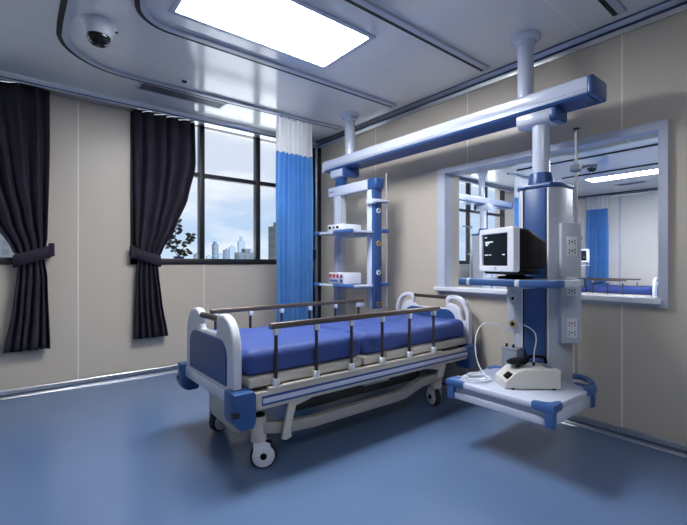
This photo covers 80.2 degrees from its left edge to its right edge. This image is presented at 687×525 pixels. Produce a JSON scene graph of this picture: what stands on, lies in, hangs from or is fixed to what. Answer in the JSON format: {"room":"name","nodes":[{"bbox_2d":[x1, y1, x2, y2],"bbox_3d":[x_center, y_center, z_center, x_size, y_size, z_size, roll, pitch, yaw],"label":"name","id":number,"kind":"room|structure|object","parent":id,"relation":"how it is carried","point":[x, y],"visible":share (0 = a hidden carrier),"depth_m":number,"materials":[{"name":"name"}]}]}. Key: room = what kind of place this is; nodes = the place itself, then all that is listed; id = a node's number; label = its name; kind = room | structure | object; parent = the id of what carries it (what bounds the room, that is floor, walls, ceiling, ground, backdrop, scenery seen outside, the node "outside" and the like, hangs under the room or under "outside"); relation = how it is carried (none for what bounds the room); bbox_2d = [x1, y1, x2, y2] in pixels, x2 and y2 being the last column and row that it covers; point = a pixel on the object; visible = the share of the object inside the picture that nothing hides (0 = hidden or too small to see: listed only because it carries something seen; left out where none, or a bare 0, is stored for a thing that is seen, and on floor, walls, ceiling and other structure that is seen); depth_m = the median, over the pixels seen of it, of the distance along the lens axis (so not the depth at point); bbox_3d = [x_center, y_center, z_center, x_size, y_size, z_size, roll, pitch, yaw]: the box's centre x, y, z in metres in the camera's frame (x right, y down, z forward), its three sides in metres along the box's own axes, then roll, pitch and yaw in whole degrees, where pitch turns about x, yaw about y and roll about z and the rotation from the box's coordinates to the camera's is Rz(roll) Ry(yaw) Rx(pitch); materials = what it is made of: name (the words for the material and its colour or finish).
{"room":"hospital room","nodes":[
{"label":"hospital room","id":0,"kind":"room"},
{"bbox_2d":[0,94,515,390],"bbox_3d":[0.314,-0.224,6.332,13.430,2.800,0.220,0,0,-39],"label":"wall","id":1,"kind":"structure","parent":0,"point":[91,276],"depth_m":4.01,"materials":[{"name":"beige paint"}]},
{"bbox_2d":[0,257,12,264],"bbox_3d":[-3.666,-0.789,3.023,2.080,1.600,0.082,0,0,-39],"label":"window","id":2,"kind":"structure","parent":1,"relation":"in","point":[3,260],"depth_m":3.56,"materials":[{"name":"black metal"}]},
{"bbox_2d":[0,81,54,352],"bbox_3d":[-2.941,-0.394,3.477,0.774,2.332,0.142,0,0,-39],"label":"window curtain","id":3,"kind":"object","parent":1,"relation":"hanging from","point":[24,111],"visible":1,"depth_m":3.58,"materials":[{"name":"grey fabric"}]},
{"bbox_2d":[0,364,177,399],"bbox_3d":[-2.578,1.141,3.840,5.600,0.070,0.035,0,0,-39],"label":"baseboard","id":4,"kind":"structure","parent":1,"relation":"attached to","point":[32,390],"depth_m":3.91,"materials":[{"name":"metal"}]},
{"bbox_2d":[0,71,317,147],"bbox_3d":[-2.545,-1.593,3.799,5.600,0.062,0.140,0,0,-39],"label":"trim","id":5,"kind":"structure","parent":1,"relation":"attached to","point":[57,89],"depth_m":4.05,"materials":[{"name":"metal"}]},
{"bbox_2d":[130,109,195,338],"bbox_3d":[-1.899,-0.394,4.316,0.649,2.332,0.142,0,0,-39],"label":"window curtain","id":6,"kind":"object","parent":1,"relation":"hanging from","point":[164,147],"visible":1,"depth_m":4.25,"materials":[{"name":"grey fabric"}]},
{"bbox_2d":[130,111,276,264],"bbox_3d":[-1.478,-0.789,4.785,1.860,1.600,0.082,0,0,-39],"label":"window","id":7,"kind":"structure","parent":1,"relation":"in","point":[200,174],"depth_m":4.65,"materials":[{"name":"black metal"}]},
{"bbox_2d":[283,148,315,318],"bbox_3d":[-0.595,-0.394,5.342,0.598,2.332,0.131,0,0,-44],"label":"window curtain","id":8,"kind":"object","parent":1,"relation":"hanging from","point":[313,149],"visible":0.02,"depth_m":5.49,"materials":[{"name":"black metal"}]},
{"bbox_2d":[459,181,504,263],"bbox_3d":[2.565,-0.789,8.040,2.180,1.600,0.082,0,0,-39],"label":"window","id":9,"kind":"structure","parent":1,"relation":"in","point":[467,210],"depth_m":7.92,"materials":[{"name":"black metal"}]},
{"bbox_2d":[459,176,513,192],"bbox_3d":[2.663,-1.587,8.037,7.430,0.075,0.070,0,0,-39],"label":"trim","id":10,"kind":"structure","parent":1,"relation":"attached to","point":[461,179],"depth_m":8.27,"materials":[{"name":"metal"}]},
{"bbox_2d":[0,0,665,141],"bbox_3d":[-0.519,-1.674,1.283,5.600,0.100,6.600,0,0,-39],"label":"ceiling","id":11,"kind":"structure","parent":0,"point":[397,67],"depth_m":3.14,"materials":[{"name":"white paint"}]},
{"bbox_2d":[80,14,117,47],"bbox_3d":[-1.652,-1.545,2.759,0.222,0.158,0.216,0,0,-39],"label":"dome camera","id":12,"kind":"object","parent":11,"relation":"attached to","point":[99,30],"visible":1,"depth_m":2.70,"materials":[{"name":"white plastic"}]},
{"bbox_2d":[136,82,226,108],"bbox_3d":[-1.544,-1.618,3.943,0.800,0.012,0.190,0,0,-39],"label":"ceiling vent","id":13,"kind":"object","parent":11,"relation":"in","point":[141,86],"visible":0.84,"depth_m":3.92,"materials":[{"name":"grey metal"}]},
{"bbox_2d":[179,77,189,82],"bbox_3d":[-1.398,-1.607,3.586,0.084,0.034,0.084,0,0,-39],"label":"smoke detector","id":14,"kind":"object","parent":11,"relation":"attached to","point":[182,79],"visible":1,"depth_m":3.57,"materials":[{"name":"white plastic"}]},
{"bbox_2d":[56,0,341,129],"bbox_3d":[0.556,-1.613,1.900,2.814,0.022,5.612,0,0,-39],"label":"track","id":15,"kind":"object","parent":11,"relation":"attached to","point":[66,7],"visible":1,"depth_m":3.46,"materials":[{"name":"grey metal"}]},
{"bbox_2d":[276,115,312,321],"bbox_3d":[-0.543,-0.419,4.529,0.473,2.362,0.062,0,0,-39],"label":"privacy curtain","id":16,"kind":"object","parent":15,"relation":"hanging from","point":[294,173],"visible":0.88,"depth_m":4.53,"materials":[{"name":"blue fabric"}]},
{"bbox_2d":[134,0,395,107],"bbox_3d":[0.978,-1.613,1.630,2.472,0.022,4.662,0,0,-39],"label":"track","id":17,"kind":"object","parent":11,"relation":"attached to","point":[141,6],"visible":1,"depth_m":3.13,"materials":[{"name":"grey metal"}]},
{"bbox_2d":[168,0,375,69],"bbox_3d":[-0.445,-1.616,2.761,1.240,0.016,0.620,0,0,-39],"label":"recessed light","id":18,"kind":"object","parent":11,"relation":"in","point":[299,30],"visible":1,"depth_m":2.78,"materials":[{"name":"white plastic"}]},
{"bbox_2d":[344,0,488,71],"bbox_3d":[0.265,-1.613,2.653,2.340,0.022,0.074,0,0,-39],"label":"track","id":19,"kind":"object","parent":11,"relation":"attached to","point":[368,6],"visible":1,"depth_m":2.83,"materials":[{"name":"grey metal"}]},
{"bbox_2d":[322,29,606,173],"bbox_3d":[0.725,-1.329,3.646,0.236,0.589,2.810,0,0,-39],"label":"overhead beam","id":20,"kind":"structure","parent":11,"relation":"hanging from","point":[586,91],"depth_m":3.04,"materials":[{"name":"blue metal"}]},
{"bbox_2d":[314,167,388,315],"bbox_3d":[0.047,-0.179,4.255,0.500,1.711,0.830,0,0,-39],"label":"pendant","id":21,"kind":"object","parent":20,"relation":"hanging from","point":[373,186],"visible":0.98,"depth_m":4.08,"materials":[{"name":"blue metal"}]},
{"bbox_2d":[328,224,360,231],"bbox_3d":[0.004,-0.357,4.163,0.251,0.070,0.250,0,0,-39],"label":"control unit","id":22,"kind":"object","parent":21,"relation":"on","point":[336,226],"visible":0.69,"depth_m":4.08,"materials":[{"name":"white plastic"}]},
{"bbox_2d":[329,272,360,283],"bbox_3d":[0.009,0.150,4.141,0.231,0.115,0.250,0,0,-39],"label":"medical device","id":23,"kind":"object","parent":21,"relation":"on","point":[334,277],"visible":0.95,"depth_m":4.05,"materials":[{"name":"white plastic"}]},
{"bbox_2d":[446,106,596,429],"bbox_3d":[1.238,-0.080,2.675,0.903,1.911,0.695,0,0,-39],"label":"pendant","id":24,"kind":"object","parent":20,"relation":"hanging from","point":[549,303],"visible":0.94,"depth_m":2.63,"materials":[{"name":"blue metal"}]},
{"bbox_2d":[463,322,524,382],"bbox_3d":[0.982,0.581,2.722,0.465,0.349,0.201,0,0,-26],"label":"canister","id":25,"kind":"object","parent":24,"relation":"on","point":[508,351],"visible":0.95,"depth_m":2.73,"materials":[{"name":"grey plastic"}]},
{"bbox_2d":[502,349,523,366],"bbox_3d":[1.149,0.668,2.768,0.098,0.175,0.110,0,0,-39],"label":"jar","id":26,"kind":"object","parent":25,"relation":"on","point":[507,354],"depth_m":2.74,"materials":[{"name":"grey plastic"}]},
{"bbox_2d":[479,226,546,278],"bbox_3d":[1.085,-0.062,2.580,0.304,0.315,0.330,0,0,-17],"label":"patient monitor","id":27,"kind":"object","parent":24,"relation":"on","point":[514,252],"visible":0.98,"depth_m":2.46,"materials":[{"name":"white plastic"}]},
{"bbox_2d":[509,320,516,326],"bbox_3d":[1.169,0.416,2.816,0.015,0.048,0.048,0,0,-39],"label":"outlet","id":28,"kind":"object","parent":24,"relation":"attached to","point":[512,323],"depth_m":2.81,"materials":[{"name":"gold metal"}]},
{"bbox_2d":[509,295,516,301],"bbox_3d":[1.169,0.241,2.816,0.015,0.048,0.048,0,0,-39],"label":"outlet","id":29,"kind":"object","parent":24,"relation":"attached to","point":[512,298],"depth_m":2.81,"materials":[{"name":"black plastic"}]},
{"bbox_2d":[446,365,596,429],"bbox_3d":[1.109,0.811,2.578,0.580,0.130,0.685,0,0,-39],"label":"tray","id":30,"kind":"object","parent":24,"relation":"on","point":[549,408],"depth_m":2.39,"materials":[{"name":"white plastic"}]},
{"bbox_2d":[495,324,560,389],"bbox_3d":[1.141,0.570,2.592,0.325,0.371,0.313,0,0,3],"label":"medical device","id":31,"kind":"object","parent":24,"relation":"on","point":[519,373],"visible":1,"depth_m":2.44,"materials":[{"name":"beige plastic"}]},
{"bbox_2d":[503,371,512,378],"bbox_3d":[1.002,0.680,2.488,0.039,0.036,0.060,0,0,3],"label":"switch","id":32,"kind":"object","parent":31,"relation":"attached to","point":[509,374],"depth_m":2.47,"materials":[{"name":"black plastic"}]},
{"bbox_2d":[481,277,576,280],"bbox_3d":[1.117,0.111,2.543,0.490,0.030,0.570,0,0,-39],"label":"shelf","id":33,"kind":"object","parent":24,"relation":"attached to","point":[489,278],"depth_m":2.45,"materials":[{"name":"blue plastic"}]},
{"bbox_2d":[598,0,625,15],"bbox_3d":[1.493,-1.613,2.396,0.730,0.022,0.074,0,0,-39],"label":"track","id":34,"kind":"object","parent":11,"relation":"attached to","point":[614,7],"visible":1,"depth_m":2.55,"materials":[{"name":"grey metal"}]},
{"bbox_2d":[0,372,686,524],"bbox_3d":[2.452,1.226,3.675,13.230,0.100,6.600,0,0,-39],"label":"floor","id":35,"kind":"structure","parent":0,"point":[143,450],"depth_m":2.35,"materials":[{"name":"blue plastic"}]},
{"bbox_2d":[177,292,477,467],"bbox_3d":[-0.005,0.729,3.180,2.218,0.894,0.958,0,0,-39],"label":"hospital bed","id":36,"kind":"object","parent":35,"relation":"on","point":[237,399],"visible":0.9,"depth_m":2.63,"materials":[{"name":"white plastic"}]},
{"bbox_2d":[272,378,279,386],"bbox_3d":[-0.381,0.671,2.304,0.036,0.046,0.036,0,0,-39],"label":"socket","id":37,"kind":"object","parent":36,"relation":"attached to","point":[275,381],"depth_m":2.29,"materials":[{"name":"white plastic"}]},
{"bbox_2d":[313,370,319,377],"bbox_3d":[-0.165,0.671,2.479,0.036,0.046,0.036,0,0,-39],"label":"socket","id":38,"kind":"object","parent":36,"relation":"attached to","point":[316,373],"depth_m":2.46,"materials":[{"name":"white plastic"}]},
{"bbox_2d":[213,313,463,375],"bbox_3d":[-0.003,0.547,3.181,2.017,0.161,0.857,0,0,-39],"label":"mattress","id":39,"kind":"object","parent":36,"relation":"on","point":[296,345],"visible":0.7,"depth_m":2.76,"materials":[{"name":"blue fabric"}]},
{"bbox_2d":[213,325,359,375],"bbox_3d":[-0.460,0.547,2.811,0.839,0.160,0.853,0,0,-39],"label":"cushion","id":40,"kind":"object","parent":39,"relation":"on","point":[296,345],"depth_m":2.53,"materials":[{"name":"blue fabric"}]},
{"bbox_2d":[312,313,463,353],"bbox_3d":[0.328,0.547,3.449,1.164,0.161,0.852,0,0,-39],"label":"cushion","id":41,"kind":"object","parent":39,"relation":"on","point":[368,330],"depth_m":3.14,"materials":[{"name":"blue fabric"}]},
{"bbox_2d":[348,363,354,370],"bbox_3d":[0.052,0.671,2.653,0.036,0.046,0.036,0,0,-39],"label":"socket","id":42,"kind":"object","parent":36,"relation":"attached to","point":[351,366],"depth_m":2.64,"materials":[{"name":"white plastic"}]},
{"bbox_2d":[379,357,385,363],"bbox_3d":[0.268,0.671,2.827,0.036,0.046,0.036,0,0,-39],"label":"socket","id":43,"kind":"object","parent":36,"relation":"attached to","point":[382,360],"depth_m":2.81,"materials":[{"name":"white plastic"}]},
{"bbox_2d":[406,351,412,357],"bbox_3d":[0.485,0.671,3.002,0.036,0.046,0.036,0,0,-39],"label":"socket","id":44,"kind":"object","parent":36,"relation":"attached to","point":[409,354],"depth_m":2.99,"materials":[{"name":"white plastic"}]},
{"bbox_2d":[431,347,436,352],"bbox_3d":[0.701,0.671,3.176,0.036,0.046,0.036,0,0,-39],"label":"socket","id":45,"kind":"object","parent":36,"relation":"attached to","point":[433,349],"depth_m":3.16,"materials":[{"name":"white plastic"}]},
{"bbox_2d":[581,277,657,296],"bbox_3d":[5.730,0.729,9.068,0.958,0.894,2.218,0,0,-39],"label":"hospital bed","id":46,"kind":"object","parent":35,"relation":"on","point":[655,280],"visible":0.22,"depth_m":8.55,"materials":[{"name":"white plastic"}]},
{"bbox_2d":[581,284,651,294],"bbox_3d":[5.731,0.547,9.066,0.857,0.161,2.017,0,0,-39],"label":"mattress","id":47,"kind":"object","parent":46,"relation":"on","point":[598,288],"visible":0.58,"depth_m":8.50,"materials":[{"name":"blue fabric"}]},
{"bbox_2d":[581,284,598,291],"bbox_3d":[5.361,0.547,9.523,0.853,0.160,0.839,0,0,-39],"label":"cushion","id":48,"kind":"object","parent":47,"relation":"on","point":[583,289],"depth_m":8.97,"materials":[{"name":"blue fabric"}]},
{"bbox_3d":[4.621,0.600,8.386,0.522,1.152,0.639,0,0,-39],"label":"monitor stand","id":49,"kind":"object","parent":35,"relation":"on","visible":0},
{"bbox_2d":[581,249,588,264],"bbox_3d":[4.747,-0.134,8.294,0.330,0.315,0.304,0,0,0],"label":"patient monitor","id":50,"kind":"object","parent":49,"relation":"on","point":[584,252],"visible":0.38,"depth_m":8.16,"materials":[{"name":"white plastic"}]},
{"bbox_2d":[314,10,686,443],"bbox_3d":[1.771,-0.224,3.063,0.200,2.800,6.700,0,0,-39],"label":"wall","id":51,"kind":"structure","parent":0,"point":[635,357],"depth_m":2.91,"materials":[{"name":"beige paint"}]},
{"bbox_2d":[315,148,320,317],"bbox_3d":[-0.343,-0.224,5.498,0.099,2.660,0.040,0,0,29],"label":"trim","id":52,"kind":"structure","parent":51,"relation":"attached to","point":[317,150],"depth_m":5.49,"materials":[{"name":"metal"}]},
{"bbox_2d":[316,0,686,147],"bbox_3d":[1.634,-1.587,3.017,0.070,0.075,6.600,0,0,-39],"label":"trim","id":53,"kind":"structure","parent":51,"relation":"attached to","point":[667,8],"depth_m":3.13,"materials":[{"name":"metal"}]},
{"bbox_2d":[433,119,668,308],"bbox_3d":[1.494,-0.310,3.271,0.181,1.182,1.798,0,0,-39],"label":"window","id":54,"kind":"structure","parent":51,"relation":"in","point":[661,127],"depth_m":2.89,"materials":[{"name":"white plastic"}]},
{"bbox_2d":[420,375,686,457],"bbox_3d":[1.648,1.141,3.028,0.035,0.070,6.600,0,0,-39],"label":"baseboard","id":55,"kind":"structure","parent":51,"relation":"attached to","point":[673,447],"depth_m":2.71,"materials":[{"name":"metal"}]},
{"bbox_2d":[461,138,657,197],"bbox_3d":[4.711,-1.674,5.494,7.430,0.100,6.600,0,0,-39],"label":"ceiling","id":56,"kind":"structure","parent":0,"point":[648,155],"depth_m":7.20,"materials":[{"name":"white paint"}]},
{"bbox_2d":[459,171,512,209],"bbox_3d":[2.106,-1.329,6.991,2.650,0.589,0.236,0,0,-39],"label":"overhead beam","id":57,"kind":"structure","parent":56,"relation":"hanging from","point":[466,199],"depth_m":7.23,"materials":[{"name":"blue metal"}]},
{"bbox_2d":[462,204,495,287],"bbox_3d":[2.618,-0.080,7.413,0.903,1.911,0.695,0,0,-39],"label":"pendant","id":58,"kind":"object","parent":57,"relation":"hanging from","point":[475,272],"visible":0.42,"depth_m":7.23,"materials":[{"name":"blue metal"}]},
{"bbox_2d":[507,173,528,179],"bbox_3d":[3.550,-1.613,7.789,1.500,0.022,0.074,0,0,-39],"label":"track","id":59,"kind":"object","parent":56,"relation":"attached to","point":[511,174],"visible":0.43,"depth_m":7.48,"materials":[{"name":"grey metal"}]},
{"bbox_2d":[514,176,528,226],"bbox_3d":[3.392,-0.419,7.666,0.618,2.362,0.064,0,0,-39],"label":"privacy curtain","id":60,"kind":"object","parent":59,"relation":"hanging from","point":[518,181],"visible":0.12,"depth_m":7.49,"materials":[{"name":"blue fabric"}]},
{"bbox_2d":[517,143,657,171],"bbox_3d":[4.658,-1.613,5.066,0.074,0.022,5.200,0,0,-39],"label":"track","id":61,"kind":"object","parent":56,"relation":"attached to","point":[652,145],"visible":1,"depth_m":6.06,"materials":[{"name":"grey metal"}]},
{"bbox_2d":[584,160,599,171],"bbox_3d":[3.983,-1.545,6.539,0.222,0.158,0.216,0,0,-39],"label":"dome camera","id":62,"kind":"object","parent":56,"relation":"attached to","point":[590,169],"visible":0.72,"depth_m":6.48,"materials":[{"name":"white plastic"}]},
{"bbox_2d":[562,163,657,178],"bbox_3d":[5.733,-1.613,5.803,0.074,0.022,5.000,0,0,-39],"label":"track","id":63,"kind":"object","parent":56,"relation":"attached to","point":[653,164],"visible":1,"depth_m":7.08,"materials":[{"name":"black metal"}]},
{"bbox_2d":[578,188,657,197],"bbox_3d":[6.504,-1.613,9.056,0.074,0.022,2.500,0,0,-39],"label":"track","id":64,"kind":"object","parent":56,"relation":"attached to","point":[650,188],"visible":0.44,"depth_m":9.29,"materials":[{"name":"black metal"}]},
{"bbox_2d":[586,195,608,283],"bbox_3d":[6.002,-0.419,9.655,0.065,2.362,0.478,0,0,-39],"label":"privacy curtain","id":65,"kind":"object","parent":64,"relation":"hanging from","point":[597,235],"visible":0.86,"depth_m":9.67,"materials":[{"name":"blue fabric"}]},
{"bbox_2d":[582,168,657,182],"bbox_3d":[5.154,-1.616,7.527,0.480,0.016,1.200,0,0,-39],"label":"recessed light","id":66,"kind":"object","parent":56,"relation":"in","point":[654,170],"visible":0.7,"depth_m":7.49,"materials":[{"name":"white plastic"}]},
{"bbox_2d":[615,181,647,185],"bbox_3d":[5.815,-1.618,8.245,0.240,0.012,0.500,0,0,-39],"label":"ceiling vent","id":67,"kind":"object","parent":56,"relation":"in","point":[636,182],"visible":1,"depth_m":8.23,"materials":[{"name":"grey metal"}]},
{"bbox_2d":[573,192,657,285],"bbox_3d":[7.675,-0.224,7.816,0.100,2.800,6.700,0,0,-39],"label":"wall","id":68,"kind":"structure","parent":0,"point":[639,212],"depth_m":9.20,"materials":[{"name":"white paint"}]},
{"bbox_2d":[573,189,657,200],"bbox_3d":[7.577,-1.587,7.802,0.070,0.075,6.600,0,0,-39],"label":"trim","id":69,"kind":"structure","parent":68,"relation":"attached to","point":[654,190],"depth_m":9.24,"materials":[{"name":"metal"}]},
{"bbox_2d":[619,196,620,284],"bbox_3d":[6.345,-0.219,9.365,0.030,2.650,0.040,0,0,-39],"label":"trim","id":70,"kind":"structure","parent":68,"relation":"attached to","point":[619,196],"depth_m":9.35,"materials":[{"name":"grey metal"}]},
{"label":"outside","id":71,"kind":"structure","parent":0,"visible":0},
{"bbox_3d":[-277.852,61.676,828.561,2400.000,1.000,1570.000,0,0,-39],"label":"ground","id":72,"kind":"structure","parent":71,"visible":0},
{"bbox_2d":[0,233,13,256],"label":"window","id":73,"kind":"structure","parent":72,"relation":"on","point":[5,249],"depth_m":225.08,"materials":[{"name":"glass"}]},
{"bbox_2d":[165,219,195,258],"bbox_3d":[-1.945,-0.260,4.801,0.407,0.542,0.156,0,0,-39],"label":"plant","id":74,"kind":"object","parent":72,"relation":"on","point":[180,252],"visible":0.83,"depth_m":4.80,"materials":[{"name":"green plant"}]},
{"bbox_2d":[212,241,217,258],"bbox_3d":[-178.295,15.332,566.574,6.105,91.687,9.000,0,0,-39],"label":"tower building","id":75,"kind":"structure","parent":72,"relation":"on","point":[214,245],"depth_m":563.24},
{"bbox_2d":[223,249,229,258],"bbox_3d":[-184.761,18.832,643.534,8.162,84.689,9.000,0,0,-39],"label":"tower building","id":76,"kind":"structure","parent":72,"relation":"on","point":[226,253],"depth_m":639.95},
{"bbox_2d":[228,245,235,258],"bbox_3d":[-296.579,6.366,1087.585,17.205,109.619,9.000,0,0,-39],"label":"tower building","id":77,"kind":"structure","parent":72,"relation":"on","point":[232,248],"depth_m":1083.28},
{"bbox_2d":[237,236,244,251],"bbox_3d":[-310.901,-11.017,1240.386,20.356,144.386,9.000,0,0,-39],"label":"tower building","id":78,"kind":"structure","parent":72,"relation":"on","point":[240,244],"depth_m":1237.15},
{"bbox_2d":[234,249,252,258],"bbox_3d":[-93.108,23.596,388.664,18.923,75.160,9.000,0,0,-39],"label":"tower building","id":79,"kind":"structure","parent":72,"relation":"on","point":[245,253],"depth_m":384.28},
{"bbox_2d":[268,222,276,258],"bbox_3d":[-44.492,17.337,263.474,4.220,87.677,9.000,0,0,-39],"label":"tower building","id":80,"kind":"structure","parent":72,"relation":"on","point":[272,229],"depth_m":261.35,"materials":[{"name":"stone"}]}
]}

